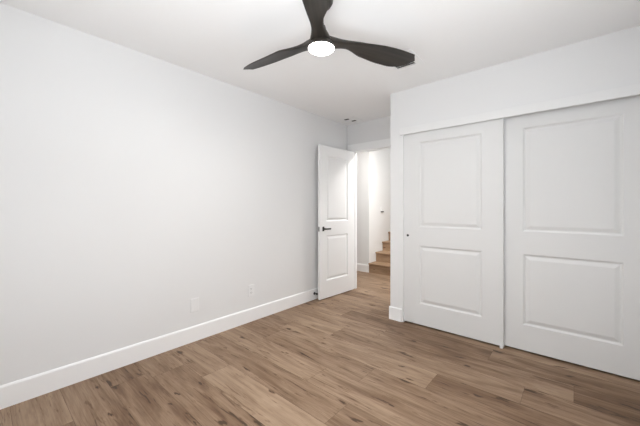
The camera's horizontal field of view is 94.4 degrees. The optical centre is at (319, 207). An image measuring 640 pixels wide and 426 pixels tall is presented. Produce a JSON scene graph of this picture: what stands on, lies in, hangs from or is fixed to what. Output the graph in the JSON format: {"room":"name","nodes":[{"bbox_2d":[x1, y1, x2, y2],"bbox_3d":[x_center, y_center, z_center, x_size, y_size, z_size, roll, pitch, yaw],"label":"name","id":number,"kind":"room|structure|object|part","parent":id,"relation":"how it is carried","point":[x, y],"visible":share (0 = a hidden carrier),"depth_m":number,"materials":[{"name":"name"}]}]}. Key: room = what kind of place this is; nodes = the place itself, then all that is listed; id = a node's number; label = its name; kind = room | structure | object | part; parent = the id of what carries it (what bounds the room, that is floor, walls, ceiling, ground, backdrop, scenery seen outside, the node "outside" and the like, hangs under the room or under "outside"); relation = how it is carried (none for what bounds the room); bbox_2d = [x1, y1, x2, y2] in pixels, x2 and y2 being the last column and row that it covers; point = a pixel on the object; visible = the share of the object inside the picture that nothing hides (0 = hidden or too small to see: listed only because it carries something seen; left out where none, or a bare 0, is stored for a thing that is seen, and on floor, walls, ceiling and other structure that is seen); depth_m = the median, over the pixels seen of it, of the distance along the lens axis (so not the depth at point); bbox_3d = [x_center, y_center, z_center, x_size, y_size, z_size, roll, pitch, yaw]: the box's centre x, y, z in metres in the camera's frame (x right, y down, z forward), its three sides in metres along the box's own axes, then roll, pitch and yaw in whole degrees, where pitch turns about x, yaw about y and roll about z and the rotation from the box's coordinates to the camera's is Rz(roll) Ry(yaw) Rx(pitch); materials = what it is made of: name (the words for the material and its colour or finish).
{"room":"empty bedroom","nodes":[
{"label":"empty bedroom","id":0,"kind":"room"},
{"bbox_2d":[0,3,346,385],"bbox_3d":[-0.972,-0.010,2.963,0.120,2.440,4.060,0,0,41],"label":"wall","id":1,"kind":"structure","parent":0,"point":[135,186],"depth_m":2.30,"materials":[{"name":"white paint"}]},
{"bbox_2d":[0,288,317,409],"bbox_3d":[-0.882,1.141,2.966,0.012,0.139,3.940,0,0,41],"label":"baseboard","id":2,"kind":"structure","parent":1,"relation":"attached to","point":[12,393],"depth_m":2.28,"materials":[{"name":"white wood"}]},
{"bbox_2d":[191,297,198,312],"bbox_3d":[-1.132,0.884,2.682,0.007,0.122,0.076,0,0,41],"label":"blank plate","id":3,"kind":"object","parent":1,"relation":"attached to","point":[194,302],"visible":1,"depth_m":2.68,"materials":[{"name":"white plastic"}]},
{"bbox_2d":[248,284,253,296],"bbox_3d":[-0.730,0.882,3.143,0.009,0.122,0.076,0,0,41],"label":"wall outlet","id":4,"kind":"object","parent":1,"relation":"attached to","point":[250,287],"visible":1,"depth_m":3.14,"materials":[{"name":"white plastic"}]},
{"bbox_2d":[0,271,639,425],"bbox_3d":[-0.236,1.211,3.444,5.760,0.001,5.510,0,0,41],"label":"floor","id":5,"kind":"structure","parent":0,"point":[340,359],"depth_m":2.04,"materials":[{"name":"brown wood"}]},
{"bbox_2d":[368,232,389,275],"bbox_3d":[1.883,0.587,5.819,1.051,1.246,1.812,0,0,41],"label":"staircase","id":6,"kind":"structure","parent":5,"relation":"on","point":[381,266],"depth_m":5.50,"materials":[{"name":"brown wood"}]},
{"bbox_2d":[0,0,639,124],"bbox_3d":[-0.378,-1.290,3.189,5.880,0.120,5.180,0,0,41],"label":"ceiling","id":7,"kind":"structure","parent":0,"point":[216,39],"depth_m":2.08,"materials":[{"name":"white paint"}]},
{"bbox_2d":[243,0,414,69],"bbox_3d":[-0.084,-1.072,1.854,1.097,0.316,1.204,0,0,41],"label":"ceiling fan","id":8,"kind":"object","parent":7,"relation":"hanging from","point":[320,43],"visible":1,"depth_m":1.81,"materials":[{"name":"black wood"}]},
{"bbox_3d":[-0.288,-0.980,1.948,0.667,0.054,0.147,0,0,34],"label":"blade","id":9,"kind":"part","parent":8,"relation":"part of","materials":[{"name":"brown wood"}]},
{"bbox_3d":[-0.028,-0.980,1.375,0.147,0.054,0.667,0,0,5],"label":"blade","id":10,"kind":"part","parent":8,"relation":"part of","materials":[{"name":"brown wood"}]},
{"bbox_3d":[0.339,-0.980,1.886,0.667,0.054,0.147,0,0,-25],"label":"blade","id":11,"kind":"part","parent":8,"relation":"part of","materials":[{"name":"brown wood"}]},
{"bbox_2d":[340,116,360,122],"bbox_3d":[0.437,-1.227,4.151,0.210,0.007,0.240,0,0,41],"label":"ceiling vent","id":12,"kind":"object","parent":7,"relation":"in","point":[351,119],"visible":1,"depth_m":4.13,"materials":[{"name":"white paint"}]},
{"bbox_2d":[385,49,424,73],"bbox_3d":[0.696,-1.224,2.509,0.280,0.012,0.300,0,0,41],"label":"ceiling vent","id":13,"kind":"object","parent":7,"relation":"in","point":[418,62],"visible":0.4,"depth_m":2.57,"materials":[{"name":"white paint"}]},
{"bbox_2d":[357,151,371,264],"bbox_3d":[0.044,-0.010,6.333,2.395,2.440,0.120,0,0,41],"label":"wall","id":14,"kind":"structure","parent":0,"point":[364,160],"depth_m":5.57,"materials":[{"name":"white paint"}]},
{"bbox_2d":[357,263,368,272],"bbox_3d":[0.001,1.141,6.283,2.395,0.139,0.012,0,0,41],"label":"baseboard","id":15,"kind":"structure","parent":14,"relation":"attached to","point":[360,267],"depth_m":5.57,"materials":[{"name":"white wood"}]},
{"bbox_2d":[347,116,389,149],"bbox_3d":[0.619,-0.010,4.337,5.880,2.440,0.100,0,0,41],"label":"wall","id":16,"kind":"structure","parent":0,"point":[376,129],"depth_m":4.21,"materials":[{"name":"white paint"}]},
{"bbox_2d":[318,145,352,299],"bbox_3d":[0.232,0.193,4.093,0.135,2.010,0.723,0,0,44],"label":"door","id":17,"kind":"structure","parent":16,"relation":"in","point":[335,165],"depth_m":4.04,"materials":[{"name":"white wood"}]},
{"bbox_2d":[348,138,389,151],"bbox_3d":[0.754,0.141,4.144,0.894,2.137,0.014,0,0,41],"label":"trim","id":18,"kind":"structure","parent":16,"relation":"attached to","point":[382,143],"depth_m":4.18,"materials":[{"name":"white"}]},
{"bbox_2d":[353,147,389,288],"bbox_3d":[0.791,0.188,4.188,0.748,2.045,0.100,0,0,41],"label":"trim","id":19,"kind":"structure","parent":16,"relation":"attached to","point":[384,148],"depth_m":4.41,"materials":[{"name":"white wood"}]},
{"bbox_2d":[372,149,389,261],"bbox_3d":[1.700,-0.890,6.504,0.120,4.200,2.550,0,0,41],"label":"wall","id":20,"kind":"structure","parent":0,"point":[380,158],"depth_m":5.83,"materials":[{"name":"white paint"}]},
{"bbox_2d":[390,25,639,308],"bbox_3d":[1.740,-0.010,2.833,1.975,2.440,0.700,0,0,41],"label":"wall","id":21,"kind":"structure","parent":0,"point":[612,60],"depth_m":2.51,"materials":[{"name":"white paint"}]},
{"bbox_2d":[389,306,401,321],"bbox_3d":[1.037,1.141,3.436,0.146,0.139,0.712,0,0,41],"label":"baseboard","id":22,"kind":"structure","parent":21,"relation":"attached to","point":[395,313],"depth_m":3.17,"materials":[{"name":"white wood"}]},
{"bbox_2d":[402,135,404,321],"bbox_3d":[0.911,0.195,3.168,0.014,2.030,0.122,0,0,41],"label":"trim","id":23,"kind":"structure","parent":21,"relation":"attached to","point":[403,320],"depth_m":3.12,"materials":[{"name":"white wood"}]},
{"bbox_2d":[404,118,503,345],"bbox_3d":[1.239,0.201,2.845,0.903,1.985,0.036,0,0,41],"label":"door","id":24,"kind":"structure","parent":21,"relation":"in","point":[454,176],"depth_m":2.79,"materials":[{"name":"white wood"}]},
{"bbox_2d":[400,84,639,135],"bbox_3d":[1.547,-0.795,2.525,1.858,0.071,0.018,0,0,41],"label":"trim","id":25,"kind":"structure","parent":21,"relation":"attached to","point":[632,90],"depth_m":2.38,"materials":[{"name":"white wood"}]},
{"bbox_2d":[504,95,639,379],"bbox_3d":[1.932,0.201,2.298,0.921,1.985,0.035,0,0,41],"label":"door","id":26,"kind":"structure","parent":21,"relation":"in","point":[572,174],"depth_m":2.26,"materials":[{"name":"white wood"}]}
]}

